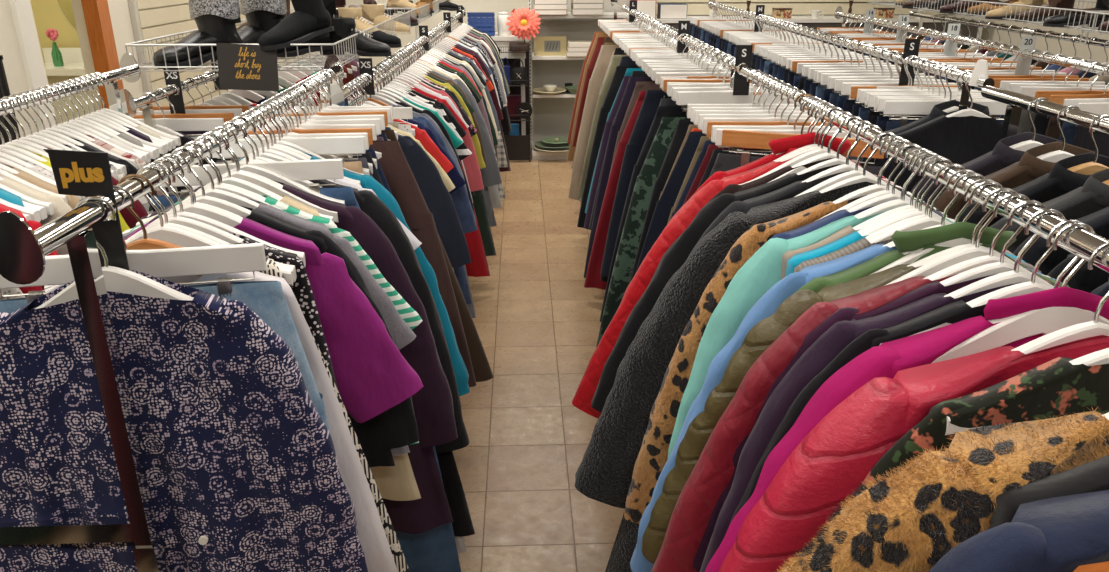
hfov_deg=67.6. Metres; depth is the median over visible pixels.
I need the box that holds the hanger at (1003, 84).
[1000,54,1104,89]
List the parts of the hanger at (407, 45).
arm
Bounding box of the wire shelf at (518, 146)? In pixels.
[499,47,530,161]
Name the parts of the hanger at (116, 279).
arm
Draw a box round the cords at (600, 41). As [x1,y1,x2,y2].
[572,37,604,146]
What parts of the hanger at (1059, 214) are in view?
arm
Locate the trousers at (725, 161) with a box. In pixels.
[715,153,881,175]
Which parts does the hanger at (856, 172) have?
arm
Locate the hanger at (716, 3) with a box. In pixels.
[691,3,742,26]
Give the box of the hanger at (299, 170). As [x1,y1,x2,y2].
[157,115,343,198]
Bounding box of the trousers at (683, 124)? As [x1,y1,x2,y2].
[630,119,693,281]
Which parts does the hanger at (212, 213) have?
arm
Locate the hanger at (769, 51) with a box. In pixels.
[767,29,812,62]
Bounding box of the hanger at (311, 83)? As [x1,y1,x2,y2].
[301,80,315,119]
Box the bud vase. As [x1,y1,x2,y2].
[45,28,63,66]
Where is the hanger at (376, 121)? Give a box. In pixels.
[265,82,380,134]
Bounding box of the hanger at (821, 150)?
[738,103,901,188]
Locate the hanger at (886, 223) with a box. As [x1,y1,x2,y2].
[860,152,951,235]
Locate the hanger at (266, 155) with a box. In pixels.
[193,107,340,189]
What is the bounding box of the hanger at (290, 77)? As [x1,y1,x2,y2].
[278,64,300,82]
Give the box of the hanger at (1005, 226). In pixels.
[923,188,1036,279]
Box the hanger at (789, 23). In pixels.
[772,23,827,44]
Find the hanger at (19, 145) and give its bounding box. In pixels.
[0,98,48,157]
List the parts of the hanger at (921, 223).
arm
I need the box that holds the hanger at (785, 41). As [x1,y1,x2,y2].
[756,22,821,53]
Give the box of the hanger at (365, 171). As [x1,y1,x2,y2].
[275,94,369,174]
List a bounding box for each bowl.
[543,85,556,91]
[565,86,577,93]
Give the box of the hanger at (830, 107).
[791,107,911,195]
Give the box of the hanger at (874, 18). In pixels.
[841,18,895,37]
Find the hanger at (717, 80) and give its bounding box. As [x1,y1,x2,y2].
[663,51,753,105]
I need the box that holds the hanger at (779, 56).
[778,32,858,69]
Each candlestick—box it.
[744,1,750,18]
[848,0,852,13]
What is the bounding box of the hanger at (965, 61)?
[931,38,1016,62]
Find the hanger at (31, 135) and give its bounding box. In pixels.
[17,92,120,170]
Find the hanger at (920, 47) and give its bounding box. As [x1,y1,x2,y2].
[883,28,957,48]
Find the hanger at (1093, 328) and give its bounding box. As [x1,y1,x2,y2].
[1011,242,1108,353]
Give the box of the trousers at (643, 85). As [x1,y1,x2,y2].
[609,81,660,175]
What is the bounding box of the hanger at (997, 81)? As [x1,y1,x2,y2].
[993,52,1088,87]
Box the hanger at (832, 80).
[829,48,898,96]
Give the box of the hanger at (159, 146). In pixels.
[69,78,164,154]
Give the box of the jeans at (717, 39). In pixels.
[715,38,722,48]
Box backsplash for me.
[42,48,82,62]
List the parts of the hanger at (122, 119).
arm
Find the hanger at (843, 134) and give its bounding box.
[715,90,855,156]
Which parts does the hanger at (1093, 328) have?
arm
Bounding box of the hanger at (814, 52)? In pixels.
[771,30,854,60]
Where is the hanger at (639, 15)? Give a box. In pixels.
[610,15,641,37]
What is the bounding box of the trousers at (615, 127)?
[584,77,652,277]
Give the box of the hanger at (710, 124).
[707,83,833,142]
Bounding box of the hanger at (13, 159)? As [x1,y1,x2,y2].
[0,152,33,167]
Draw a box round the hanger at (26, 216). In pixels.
[22,213,30,220]
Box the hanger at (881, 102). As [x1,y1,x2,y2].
[877,65,1000,120]
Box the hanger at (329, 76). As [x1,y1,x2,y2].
[316,72,331,108]
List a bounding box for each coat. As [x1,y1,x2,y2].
[194,179,474,536]
[369,140,475,386]
[381,129,492,381]
[575,182,953,571]
[624,194,929,571]
[776,403,1108,571]
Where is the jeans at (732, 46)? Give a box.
[730,45,735,55]
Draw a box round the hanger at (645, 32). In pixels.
[612,15,663,40]
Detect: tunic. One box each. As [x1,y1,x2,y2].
[18,158,110,220]
[377,70,486,161]
[417,43,502,158]
[435,38,507,166]
[438,30,509,93]
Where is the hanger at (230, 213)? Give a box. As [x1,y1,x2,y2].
[151,146,242,222]
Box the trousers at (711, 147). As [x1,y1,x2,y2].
[683,144,751,204]
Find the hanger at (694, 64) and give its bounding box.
[647,39,721,88]
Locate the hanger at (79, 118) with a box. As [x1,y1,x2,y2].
[67,79,159,157]
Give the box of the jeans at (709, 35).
[707,34,714,44]
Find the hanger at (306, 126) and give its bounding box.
[225,85,376,145]
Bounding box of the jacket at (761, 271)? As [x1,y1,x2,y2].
[668,211,952,457]
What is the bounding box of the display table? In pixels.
[429,32,526,134]
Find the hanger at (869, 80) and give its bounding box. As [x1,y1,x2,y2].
[845,51,945,99]
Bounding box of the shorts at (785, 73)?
[782,70,792,82]
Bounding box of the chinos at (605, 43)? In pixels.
[572,43,615,168]
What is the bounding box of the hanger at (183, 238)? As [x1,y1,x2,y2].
[44,164,293,289]
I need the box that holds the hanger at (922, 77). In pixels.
[827,48,934,91]
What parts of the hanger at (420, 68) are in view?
arm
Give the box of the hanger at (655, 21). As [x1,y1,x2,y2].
[621,21,676,48]
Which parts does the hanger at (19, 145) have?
arm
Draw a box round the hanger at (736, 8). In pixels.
[707,8,765,33]
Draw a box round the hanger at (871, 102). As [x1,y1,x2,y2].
[868,62,982,111]
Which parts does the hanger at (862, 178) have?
arm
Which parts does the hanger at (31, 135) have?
arm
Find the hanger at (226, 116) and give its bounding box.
[132,85,233,122]
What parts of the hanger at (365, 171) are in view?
arm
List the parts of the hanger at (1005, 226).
arm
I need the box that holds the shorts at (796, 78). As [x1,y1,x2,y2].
[793,76,807,89]
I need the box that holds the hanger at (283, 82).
[278,76,313,97]
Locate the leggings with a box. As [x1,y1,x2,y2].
[600,48,625,91]
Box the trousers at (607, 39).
[603,37,614,44]
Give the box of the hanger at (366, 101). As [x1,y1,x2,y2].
[356,74,379,105]
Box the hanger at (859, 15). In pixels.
[828,15,888,33]
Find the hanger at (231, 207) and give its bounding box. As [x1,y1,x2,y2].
[162,140,250,216]
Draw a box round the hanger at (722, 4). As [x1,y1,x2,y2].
[695,4,748,26]
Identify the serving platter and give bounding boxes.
[533,145,568,151]
[535,140,569,148]
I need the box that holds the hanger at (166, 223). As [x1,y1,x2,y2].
[126,162,295,281]
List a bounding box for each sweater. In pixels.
[0,174,71,254]
[771,205,941,239]
[923,36,933,40]
[966,46,979,52]
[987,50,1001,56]
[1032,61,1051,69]
[1042,64,1065,72]
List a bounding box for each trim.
[9,0,54,130]
[30,1,57,124]
[81,0,123,108]
[128,0,154,105]
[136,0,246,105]
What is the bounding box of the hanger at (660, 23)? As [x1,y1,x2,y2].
[641,23,672,43]
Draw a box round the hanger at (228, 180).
[136,126,333,225]
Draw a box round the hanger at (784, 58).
[781,33,868,72]
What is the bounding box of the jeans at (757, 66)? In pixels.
[755,57,764,69]
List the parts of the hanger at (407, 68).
arm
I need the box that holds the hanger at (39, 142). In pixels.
[10,94,115,178]
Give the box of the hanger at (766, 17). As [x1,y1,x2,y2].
[733,17,799,45]
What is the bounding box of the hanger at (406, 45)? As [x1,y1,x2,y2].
[374,45,425,83]
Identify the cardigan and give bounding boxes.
[45,147,147,228]
[239,153,469,395]
[341,59,357,98]
[376,69,501,226]
[434,32,506,97]
[693,274,1053,571]
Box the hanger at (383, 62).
[376,62,405,95]
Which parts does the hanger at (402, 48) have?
arm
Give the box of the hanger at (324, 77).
[280,74,390,122]
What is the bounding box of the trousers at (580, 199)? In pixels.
[579,55,627,201]
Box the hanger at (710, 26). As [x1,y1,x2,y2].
[709,9,767,31]
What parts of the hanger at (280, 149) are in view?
arm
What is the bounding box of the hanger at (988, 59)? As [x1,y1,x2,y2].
[929,37,1002,60]
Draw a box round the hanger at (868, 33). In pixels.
[837,17,895,35]
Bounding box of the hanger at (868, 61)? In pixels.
[790,36,882,73]
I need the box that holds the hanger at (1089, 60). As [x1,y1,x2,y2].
[1087,37,1098,62]
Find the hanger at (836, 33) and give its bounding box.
[832,16,894,34]
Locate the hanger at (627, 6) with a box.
[600,6,643,26]
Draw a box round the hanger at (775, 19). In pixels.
[739,19,809,44]
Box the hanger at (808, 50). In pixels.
[767,28,849,56]
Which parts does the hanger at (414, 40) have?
arm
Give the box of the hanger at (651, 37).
[617,18,671,54]
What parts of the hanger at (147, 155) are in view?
arm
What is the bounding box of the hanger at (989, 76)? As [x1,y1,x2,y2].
[988,50,1078,78]
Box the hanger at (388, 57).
[350,57,435,101]
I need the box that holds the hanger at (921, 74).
[821,46,923,88]
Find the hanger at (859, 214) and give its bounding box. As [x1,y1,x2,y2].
[854,143,918,217]
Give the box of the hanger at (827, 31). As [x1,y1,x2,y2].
[826,14,881,32]
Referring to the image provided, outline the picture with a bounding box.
[544,41,559,51]
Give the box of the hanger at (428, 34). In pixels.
[395,34,450,67]
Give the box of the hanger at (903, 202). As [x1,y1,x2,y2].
[857,144,937,218]
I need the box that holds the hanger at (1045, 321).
[932,223,1108,362]
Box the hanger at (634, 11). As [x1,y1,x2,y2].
[606,11,656,33]
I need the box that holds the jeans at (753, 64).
[751,55,760,69]
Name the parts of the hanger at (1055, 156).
arm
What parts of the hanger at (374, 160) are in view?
arm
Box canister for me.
[497,11,510,35]
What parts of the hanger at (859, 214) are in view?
arm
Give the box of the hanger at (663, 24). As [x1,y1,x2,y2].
[626,24,676,64]
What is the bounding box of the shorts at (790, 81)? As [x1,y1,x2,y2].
[787,73,797,86]
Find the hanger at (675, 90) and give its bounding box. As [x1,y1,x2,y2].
[673,56,750,106]
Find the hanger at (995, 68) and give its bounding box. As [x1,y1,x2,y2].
[960,44,1041,70]
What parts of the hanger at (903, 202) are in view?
arm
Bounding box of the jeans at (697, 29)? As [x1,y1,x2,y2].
[695,28,703,38]
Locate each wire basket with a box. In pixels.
[125,8,416,86]
[345,0,450,33]
[867,0,1104,42]
[1082,11,1108,44]
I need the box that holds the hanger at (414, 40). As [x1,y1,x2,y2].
[385,40,448,76]
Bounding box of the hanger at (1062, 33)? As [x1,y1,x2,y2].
[1051,33,1067,63]
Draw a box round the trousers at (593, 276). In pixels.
[584,91,645,289]
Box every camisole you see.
[124,126,169,194]
[133,122,177,194]
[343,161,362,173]
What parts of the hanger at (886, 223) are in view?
arm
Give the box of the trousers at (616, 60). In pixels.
[578,56,623,197]
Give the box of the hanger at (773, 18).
[738,18,806,44]
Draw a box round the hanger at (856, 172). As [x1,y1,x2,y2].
[795,120,946,216]
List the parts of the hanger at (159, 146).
arm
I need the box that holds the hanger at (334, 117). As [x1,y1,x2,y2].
[266,79,384,129]
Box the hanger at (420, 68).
[376,44,429,82]
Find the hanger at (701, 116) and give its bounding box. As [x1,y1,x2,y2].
[698,77,818,134]
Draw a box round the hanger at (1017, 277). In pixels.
[945,201,1053,296]
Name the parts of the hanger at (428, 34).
arm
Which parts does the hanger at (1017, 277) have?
arm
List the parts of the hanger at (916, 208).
arm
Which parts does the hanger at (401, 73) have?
arm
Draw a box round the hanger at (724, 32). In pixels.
[723,15,787,37]
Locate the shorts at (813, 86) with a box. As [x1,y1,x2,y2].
[809,83,820,95]
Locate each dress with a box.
[229,244,409,571]
[343,66,353,98]
[354,85,489,276]
[376,72,495,255]
[401,54,501,207]
[409,48,504,198]
[431,35,510,171]
[442,27,511,131]
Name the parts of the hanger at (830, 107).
arm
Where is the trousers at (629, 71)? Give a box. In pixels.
[585,68,643,212]
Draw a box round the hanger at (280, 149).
[242,101,360,184]
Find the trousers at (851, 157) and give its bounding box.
[709,153,863,176]
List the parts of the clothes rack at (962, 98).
post, rail, post, post, rail, post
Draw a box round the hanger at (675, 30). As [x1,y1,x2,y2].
[641,30,700,53]
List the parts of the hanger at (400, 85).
arm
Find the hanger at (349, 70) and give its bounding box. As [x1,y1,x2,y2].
[311,56,351,73]
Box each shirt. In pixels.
[0,269,367,571]
[45,271,397,571]
[58,142,152,214]
[82,133,168,195]
[124,216,423,422]
[352,104,476,303]
[441,27,503,66]
[457,41,500,107]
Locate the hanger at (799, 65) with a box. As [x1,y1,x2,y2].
[797,38,890,80]
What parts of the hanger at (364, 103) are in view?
arm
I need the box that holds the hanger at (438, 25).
[432,25,453,47]
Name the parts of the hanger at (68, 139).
arm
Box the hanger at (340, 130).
[248,89,372,156]
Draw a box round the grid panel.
[0,55,20,144]
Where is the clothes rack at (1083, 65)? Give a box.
[835,6,1108,75]
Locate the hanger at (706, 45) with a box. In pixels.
[655,45,728,82]
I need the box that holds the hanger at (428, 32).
[425,32,454,62]
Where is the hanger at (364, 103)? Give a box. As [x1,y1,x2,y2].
[358,75,416,126]
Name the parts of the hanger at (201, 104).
arm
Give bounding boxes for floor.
[452,151,624,571]
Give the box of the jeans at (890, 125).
[885,120,1003,130]
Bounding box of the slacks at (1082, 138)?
[1072,125,1108,156]
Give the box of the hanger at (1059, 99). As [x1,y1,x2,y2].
[1049,65,1108,104]
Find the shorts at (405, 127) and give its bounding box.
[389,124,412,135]
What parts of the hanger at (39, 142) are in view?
arm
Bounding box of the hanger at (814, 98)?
[775,97,887,179]
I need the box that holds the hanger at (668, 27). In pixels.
[629,27,693,56]
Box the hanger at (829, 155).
[770,107,911,193]
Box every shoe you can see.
[330,17,391,56]
[338,7,382,32]
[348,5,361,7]
[361,4,410,34]
[363,30,401,47]
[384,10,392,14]
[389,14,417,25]
[432,1,458,10]
[902,0,936,8]
[966,3,1006,14]
[989,0,1009,5]
[1043,12,1105,26]
[1072,8,1094,14]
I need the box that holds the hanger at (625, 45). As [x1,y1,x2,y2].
[624,23,676,52]
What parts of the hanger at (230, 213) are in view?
arm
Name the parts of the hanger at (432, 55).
arm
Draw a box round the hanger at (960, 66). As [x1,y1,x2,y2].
[951,42,1035,82]
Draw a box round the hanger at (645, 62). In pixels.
[644,37,716,70]
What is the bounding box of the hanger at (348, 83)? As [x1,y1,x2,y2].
[343,83,403,135]
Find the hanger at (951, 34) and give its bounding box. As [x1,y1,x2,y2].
[918,34,986,55]
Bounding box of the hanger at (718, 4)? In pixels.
[693,4,745,23]
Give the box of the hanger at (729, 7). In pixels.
[702,7,753,30]
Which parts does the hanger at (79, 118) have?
arm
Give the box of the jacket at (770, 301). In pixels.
[630,244,1055,571]
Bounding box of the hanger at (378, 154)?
[294,83,381,158]
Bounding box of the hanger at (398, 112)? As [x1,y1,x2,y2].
[352,79,412,128]
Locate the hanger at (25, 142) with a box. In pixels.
[2,96,47,153]
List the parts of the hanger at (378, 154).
arm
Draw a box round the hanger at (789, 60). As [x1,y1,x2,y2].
[787,34,832,75]
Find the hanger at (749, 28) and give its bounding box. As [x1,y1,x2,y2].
[717,12,779,37]
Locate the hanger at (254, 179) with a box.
[148,121,338,222]
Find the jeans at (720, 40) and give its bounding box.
[718,39,725,49]
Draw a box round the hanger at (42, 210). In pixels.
[22,201,46,219]
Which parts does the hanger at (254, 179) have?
arm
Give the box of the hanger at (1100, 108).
[1078,102,1108,131]
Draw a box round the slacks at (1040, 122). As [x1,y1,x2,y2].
[1030,113,1049,135]
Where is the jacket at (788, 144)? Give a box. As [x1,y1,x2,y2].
[690,132,885,197]
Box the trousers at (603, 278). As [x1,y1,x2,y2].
[600,275,607,281]
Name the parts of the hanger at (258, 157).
arm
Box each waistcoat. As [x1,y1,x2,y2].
[781,225,1014,278]
[794,238,1040,272]
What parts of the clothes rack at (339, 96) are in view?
post, rail, post, rail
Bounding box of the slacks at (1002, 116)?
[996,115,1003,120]
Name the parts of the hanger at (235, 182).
arm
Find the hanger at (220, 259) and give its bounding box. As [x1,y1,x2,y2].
[0,185,266,302]
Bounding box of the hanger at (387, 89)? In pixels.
[375,62,430,108]
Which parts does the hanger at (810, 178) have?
arm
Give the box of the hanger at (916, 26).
[880,26,944,47]
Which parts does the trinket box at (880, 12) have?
lid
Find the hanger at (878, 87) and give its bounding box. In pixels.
[849,56,957,97]
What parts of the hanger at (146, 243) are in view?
arm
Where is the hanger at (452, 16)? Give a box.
[446,16,464,35]
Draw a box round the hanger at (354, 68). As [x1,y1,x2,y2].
[316,52,356,70]
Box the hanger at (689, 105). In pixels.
[687,69,798,122]
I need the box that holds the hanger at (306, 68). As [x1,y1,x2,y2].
[290,57,329,82]
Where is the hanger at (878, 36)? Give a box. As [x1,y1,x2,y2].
[846,19,911,38]
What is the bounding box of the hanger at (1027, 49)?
[988,49,1066,74]
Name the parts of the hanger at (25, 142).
arm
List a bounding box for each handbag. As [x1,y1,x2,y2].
[503,58,509,83]
[507,95,521,117]
[509,42,529,51]
[510,59,526,84]
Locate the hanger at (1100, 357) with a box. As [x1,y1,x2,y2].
[945,348,1108,434]
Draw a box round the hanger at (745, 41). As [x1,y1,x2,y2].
[743,20,782,51]
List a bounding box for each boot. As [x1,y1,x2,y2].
[153,0,243,68]
[211,0,286,60]
[236,22,247,29]
[258,0,333,50]
[277,0,336,56]
[282,0,289,19]
[333,0,345,16]
[363,0,376,3]
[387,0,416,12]
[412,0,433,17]
[895,0,907,5]
[927,0,959,9]
[939,0,990,13]
[985,0,1043,19]
[1015,0,1074,21]
[1094,0,1108,20]
[1097,21,1108,31]
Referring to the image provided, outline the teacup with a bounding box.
[811,10,823,17]
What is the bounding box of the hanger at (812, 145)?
[774,100,893,183]
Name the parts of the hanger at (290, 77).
arm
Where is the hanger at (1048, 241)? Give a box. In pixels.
[987,220,1086,321]
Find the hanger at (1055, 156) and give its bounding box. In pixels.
[1037,105,1079,162]
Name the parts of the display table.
leg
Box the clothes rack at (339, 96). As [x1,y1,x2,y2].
[119,7,465,128]
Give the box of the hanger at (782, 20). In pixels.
[753,20,817,51]
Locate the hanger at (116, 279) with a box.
[35,196,193,308]
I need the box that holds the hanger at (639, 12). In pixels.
[608,12,661,38]
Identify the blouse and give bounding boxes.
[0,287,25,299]
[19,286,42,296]
[104,134,134,152]
[125,233,338,391]
[193,158,465,552]
[374,74,485,168]
[375,76,477,136]
[388,64,466,85]
[396,58,493,146]
[398,134,470,267]
[414,53,498,138]
[432,37,503,109]
[436,31,508,95]
[439,29,509,91]
[930,38,942,43]
[958,44,969,48]
[975,48,989,53]
[996,53,1013,60]
[1004,55,1017,60]
[1057,67,1081,74]
[1074,70,1096,77]
[1089,74,1108,82]
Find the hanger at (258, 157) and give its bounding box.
[240,110,274,162]
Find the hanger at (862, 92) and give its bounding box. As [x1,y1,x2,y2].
[859,59,980,110]
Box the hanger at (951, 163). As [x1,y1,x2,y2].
[883,163,961,246]
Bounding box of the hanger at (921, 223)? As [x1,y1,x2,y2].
[868,157,951,242]
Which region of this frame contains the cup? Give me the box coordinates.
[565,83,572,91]
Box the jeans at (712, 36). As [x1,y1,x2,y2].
[710,35,716,47]
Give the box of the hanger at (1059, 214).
[967,209,1065,305]
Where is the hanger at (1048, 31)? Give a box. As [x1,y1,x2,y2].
[1037,31,1054,60]
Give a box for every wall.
[0,0,240,136]
[30,0,79,62]
[277,0,964,81]
[975,0,1108,62]
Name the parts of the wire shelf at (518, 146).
shelf, panel, shelf, shelf, post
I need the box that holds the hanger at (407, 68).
[400,47,425,76]
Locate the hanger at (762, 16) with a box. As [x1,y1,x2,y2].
[729,16,794,42]
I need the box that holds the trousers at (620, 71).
[577,66,639,227]
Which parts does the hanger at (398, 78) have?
arm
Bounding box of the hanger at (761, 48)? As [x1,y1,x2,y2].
[760,25,805,60]
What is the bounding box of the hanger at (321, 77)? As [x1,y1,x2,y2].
[311,75,388,140]
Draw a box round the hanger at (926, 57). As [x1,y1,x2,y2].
[918,35,997,73]
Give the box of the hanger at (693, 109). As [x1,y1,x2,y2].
[691,72,805,126]
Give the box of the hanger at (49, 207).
[0,184,53,214]
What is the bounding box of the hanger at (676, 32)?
[636,32,699,63]
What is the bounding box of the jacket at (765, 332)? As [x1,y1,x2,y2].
[641,264,1043,563]
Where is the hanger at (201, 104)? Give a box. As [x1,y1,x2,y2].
[194,75,213,105]
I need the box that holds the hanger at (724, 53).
[667,53,750,105]
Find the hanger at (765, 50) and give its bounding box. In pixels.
[762,27,843,58]
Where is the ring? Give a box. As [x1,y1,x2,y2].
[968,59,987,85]
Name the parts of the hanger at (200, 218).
arm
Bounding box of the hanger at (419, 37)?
[390,37,437,72]
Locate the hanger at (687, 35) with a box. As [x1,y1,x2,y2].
[642,35,714,69]
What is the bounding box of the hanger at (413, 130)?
[353,78,414,135]
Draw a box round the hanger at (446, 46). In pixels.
[411,26,451,56]
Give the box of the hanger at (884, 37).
[852,20,915,39]
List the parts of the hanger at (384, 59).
arm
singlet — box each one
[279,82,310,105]
[410,60,482,95]
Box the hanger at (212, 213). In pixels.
[146,147,241,226]
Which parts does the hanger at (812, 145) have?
arm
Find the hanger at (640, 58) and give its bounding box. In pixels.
[638,33,710,66]
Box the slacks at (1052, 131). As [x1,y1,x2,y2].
[1045,117,1062,139]
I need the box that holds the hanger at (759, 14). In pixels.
[725,14,789,38]
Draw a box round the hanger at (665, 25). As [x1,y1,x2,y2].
[627,25,676,65]
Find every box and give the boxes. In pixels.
[534,0,566,3]
[534,4,566,9]
[534,10,566,14]
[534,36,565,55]
[566,45,588,51]
[566,50,587,56]
[567,40,591,46]
[571,0,603,2]
[571,2,602,8]
[571,8,602,14]
[637,0,655,18]
[657,3,687,18]
[772,8,792,18]
[874,8,894,17]
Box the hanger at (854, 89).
[850,55,956,106]
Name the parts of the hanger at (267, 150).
arm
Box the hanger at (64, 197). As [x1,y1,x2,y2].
[0,169,67,203]
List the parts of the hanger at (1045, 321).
arm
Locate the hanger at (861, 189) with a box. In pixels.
[833,131,891,203]
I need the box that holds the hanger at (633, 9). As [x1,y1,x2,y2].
[604,9,650,31]
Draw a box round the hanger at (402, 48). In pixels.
[395,48,445,87]
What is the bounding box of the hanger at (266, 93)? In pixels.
[251,90,297,105]
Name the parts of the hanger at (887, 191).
arm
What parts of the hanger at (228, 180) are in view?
arm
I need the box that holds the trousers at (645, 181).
[596,117,690,346]
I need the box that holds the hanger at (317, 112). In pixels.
[275,77,387,130]
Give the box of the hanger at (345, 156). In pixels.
[217,93,368,161]
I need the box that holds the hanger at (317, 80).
[307,77,321,115]
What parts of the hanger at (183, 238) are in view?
arm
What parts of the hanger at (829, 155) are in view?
arm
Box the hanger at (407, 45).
[397,45,425,73]
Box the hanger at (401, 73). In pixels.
[386,50,436,89]
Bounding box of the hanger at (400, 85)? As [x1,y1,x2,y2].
[376,58,411,90]
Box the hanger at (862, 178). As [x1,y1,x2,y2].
[819,124,954,221]
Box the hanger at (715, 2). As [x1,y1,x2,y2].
[689,2,739,25]
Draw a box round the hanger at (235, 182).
[142,127,332,220]
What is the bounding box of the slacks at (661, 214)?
[635,131,706,273]
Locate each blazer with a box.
[861,108,1002,191]
[887,99,989,133]
[910,132,1065,204]
[934,141,1094,218]
[954,152,1108,226]
[990,168,1108,252]
[1047,253,1108,292]
[1090,278,1108,298]
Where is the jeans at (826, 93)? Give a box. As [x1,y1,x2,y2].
[822,90,833,102]
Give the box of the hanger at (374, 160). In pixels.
[288,87,376,168]
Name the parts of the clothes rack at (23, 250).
rail, post, post, post, rail, post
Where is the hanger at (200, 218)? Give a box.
[129,153,305,266]
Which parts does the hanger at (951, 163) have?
arm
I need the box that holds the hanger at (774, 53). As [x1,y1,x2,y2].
[772,29,816,67]
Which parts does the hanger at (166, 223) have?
arm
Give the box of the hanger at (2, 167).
[0,163,18,173]
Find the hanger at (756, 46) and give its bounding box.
[754,24,832,57]
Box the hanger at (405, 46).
[394,46,426,75]
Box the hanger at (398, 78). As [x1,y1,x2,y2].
[356,54,415,97]
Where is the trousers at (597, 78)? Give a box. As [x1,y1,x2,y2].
[568,45,619,199]
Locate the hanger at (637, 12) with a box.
[608,12,648,28]
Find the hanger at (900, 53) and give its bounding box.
[841,53,926,99]
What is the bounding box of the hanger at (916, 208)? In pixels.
[857,150,950,233]
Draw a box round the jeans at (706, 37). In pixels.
[705,32,713,42]
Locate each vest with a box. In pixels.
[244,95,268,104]
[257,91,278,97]
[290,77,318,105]
[343,56,359,94]
[990,455,1108,528]
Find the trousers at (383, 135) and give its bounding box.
[377,133,387,140]
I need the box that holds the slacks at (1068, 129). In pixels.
[1059,121,1076,144]
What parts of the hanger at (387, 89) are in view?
arm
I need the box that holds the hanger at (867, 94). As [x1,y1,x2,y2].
[865,61,980,112]
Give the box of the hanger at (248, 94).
[228,90,264,101]
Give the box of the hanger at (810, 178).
[802,116,930,205]
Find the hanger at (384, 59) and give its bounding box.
[375,59,434,102]
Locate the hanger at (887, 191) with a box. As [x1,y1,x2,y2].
[814,136,914,221]
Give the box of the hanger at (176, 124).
[136,88,223,134]
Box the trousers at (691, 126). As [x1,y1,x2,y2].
[659,124,697,198]
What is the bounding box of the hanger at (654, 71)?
[652,43,727,80]
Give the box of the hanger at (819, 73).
[816,44,900,89]
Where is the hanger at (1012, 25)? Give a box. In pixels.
[1000,25,1016,52]
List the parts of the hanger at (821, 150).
arm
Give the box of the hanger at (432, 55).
[393,36,441,69]
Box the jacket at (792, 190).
[688,171,938,256]
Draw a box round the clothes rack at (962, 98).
[610,0,994,109]
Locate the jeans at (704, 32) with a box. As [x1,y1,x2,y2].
[702,31,706,42]
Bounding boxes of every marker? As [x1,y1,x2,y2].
[43,149,129,270]
[163,69,185,113]
[211,60,227,89]
[359,58,374,94]
[419,26,428,50]
[443,12,450,31]
[456,5,462,22]
[629,0,636,21]
[677,21,689,52]
[733,45,752,94]
[754,5,764,31]
[863,9,875,33]
[895,15,909,41]
[898,39,920,85]
[944,24,960,55]
[1014,36,1036,74]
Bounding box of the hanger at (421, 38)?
[418,38,456,72]
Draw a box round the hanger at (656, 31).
[619,31,656,47]
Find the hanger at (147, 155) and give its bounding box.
[55,82,150,162]
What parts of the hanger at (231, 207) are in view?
arm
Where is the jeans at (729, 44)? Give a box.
[727,43,734,53]
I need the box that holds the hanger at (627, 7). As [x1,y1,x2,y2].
[600,7,645,28]
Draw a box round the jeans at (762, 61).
[759,59,768,71]
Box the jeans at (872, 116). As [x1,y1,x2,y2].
[867,112,925,127]
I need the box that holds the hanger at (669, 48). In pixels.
[630,27,693,67]
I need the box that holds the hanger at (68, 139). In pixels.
[30,89,83,145]
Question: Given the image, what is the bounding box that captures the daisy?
[506,7,540,42]
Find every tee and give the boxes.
[0,203,58,255]
[31,152,129,232]
[123,198,415,455]
[131,192,421,444]
[350,87,465,137]
[350,89,471,160]
[351,95,462,148]
[355,93,462,146]
[358,82,472,200]
[374,78,474,195]
[385,125,454,270]
[391,62,480,103]
[393,119,453,172]
[394,62,481,99]
[401,119,465,266]
[413,46,493,91]
[434,40,493,70]
[453,46,493,84]
[457,43,491,74]
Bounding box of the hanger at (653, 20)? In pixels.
[619,20,677,44]
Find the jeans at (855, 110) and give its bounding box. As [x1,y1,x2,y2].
[852,104,864,119]
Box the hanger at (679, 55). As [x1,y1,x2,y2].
[637,33,706,68]
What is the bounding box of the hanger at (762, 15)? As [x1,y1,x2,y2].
[729,15,793,43]
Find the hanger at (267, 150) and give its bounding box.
[192,104,297,186]
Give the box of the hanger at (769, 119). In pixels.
[702,80,826,138]
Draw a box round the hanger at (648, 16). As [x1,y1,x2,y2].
[614,16,656,42]
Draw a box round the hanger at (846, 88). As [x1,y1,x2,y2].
[843,54,956,103]
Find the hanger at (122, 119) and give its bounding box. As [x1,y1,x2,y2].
[88,74,175,148]
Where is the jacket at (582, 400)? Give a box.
[572,158,891,418]
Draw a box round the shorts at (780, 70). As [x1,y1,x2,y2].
[776,68,786,80]
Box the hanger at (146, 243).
[118,174,201,276]
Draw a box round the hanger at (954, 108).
[943,70,971,112]
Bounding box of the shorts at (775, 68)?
[772,65,781,77]
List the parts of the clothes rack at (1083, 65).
post, post, rail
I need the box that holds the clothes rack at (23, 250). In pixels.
[0,53,343,571]
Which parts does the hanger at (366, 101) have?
arm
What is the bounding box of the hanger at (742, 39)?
[740,19,812,44]
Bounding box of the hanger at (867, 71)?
[814,44,916,89]
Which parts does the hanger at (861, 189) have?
arm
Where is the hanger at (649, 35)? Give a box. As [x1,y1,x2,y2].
[616,17,671,52]
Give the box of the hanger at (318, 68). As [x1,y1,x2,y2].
[297,56,321,69]
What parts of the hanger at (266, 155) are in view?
arm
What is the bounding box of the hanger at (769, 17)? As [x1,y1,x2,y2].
[734,17,803,42]

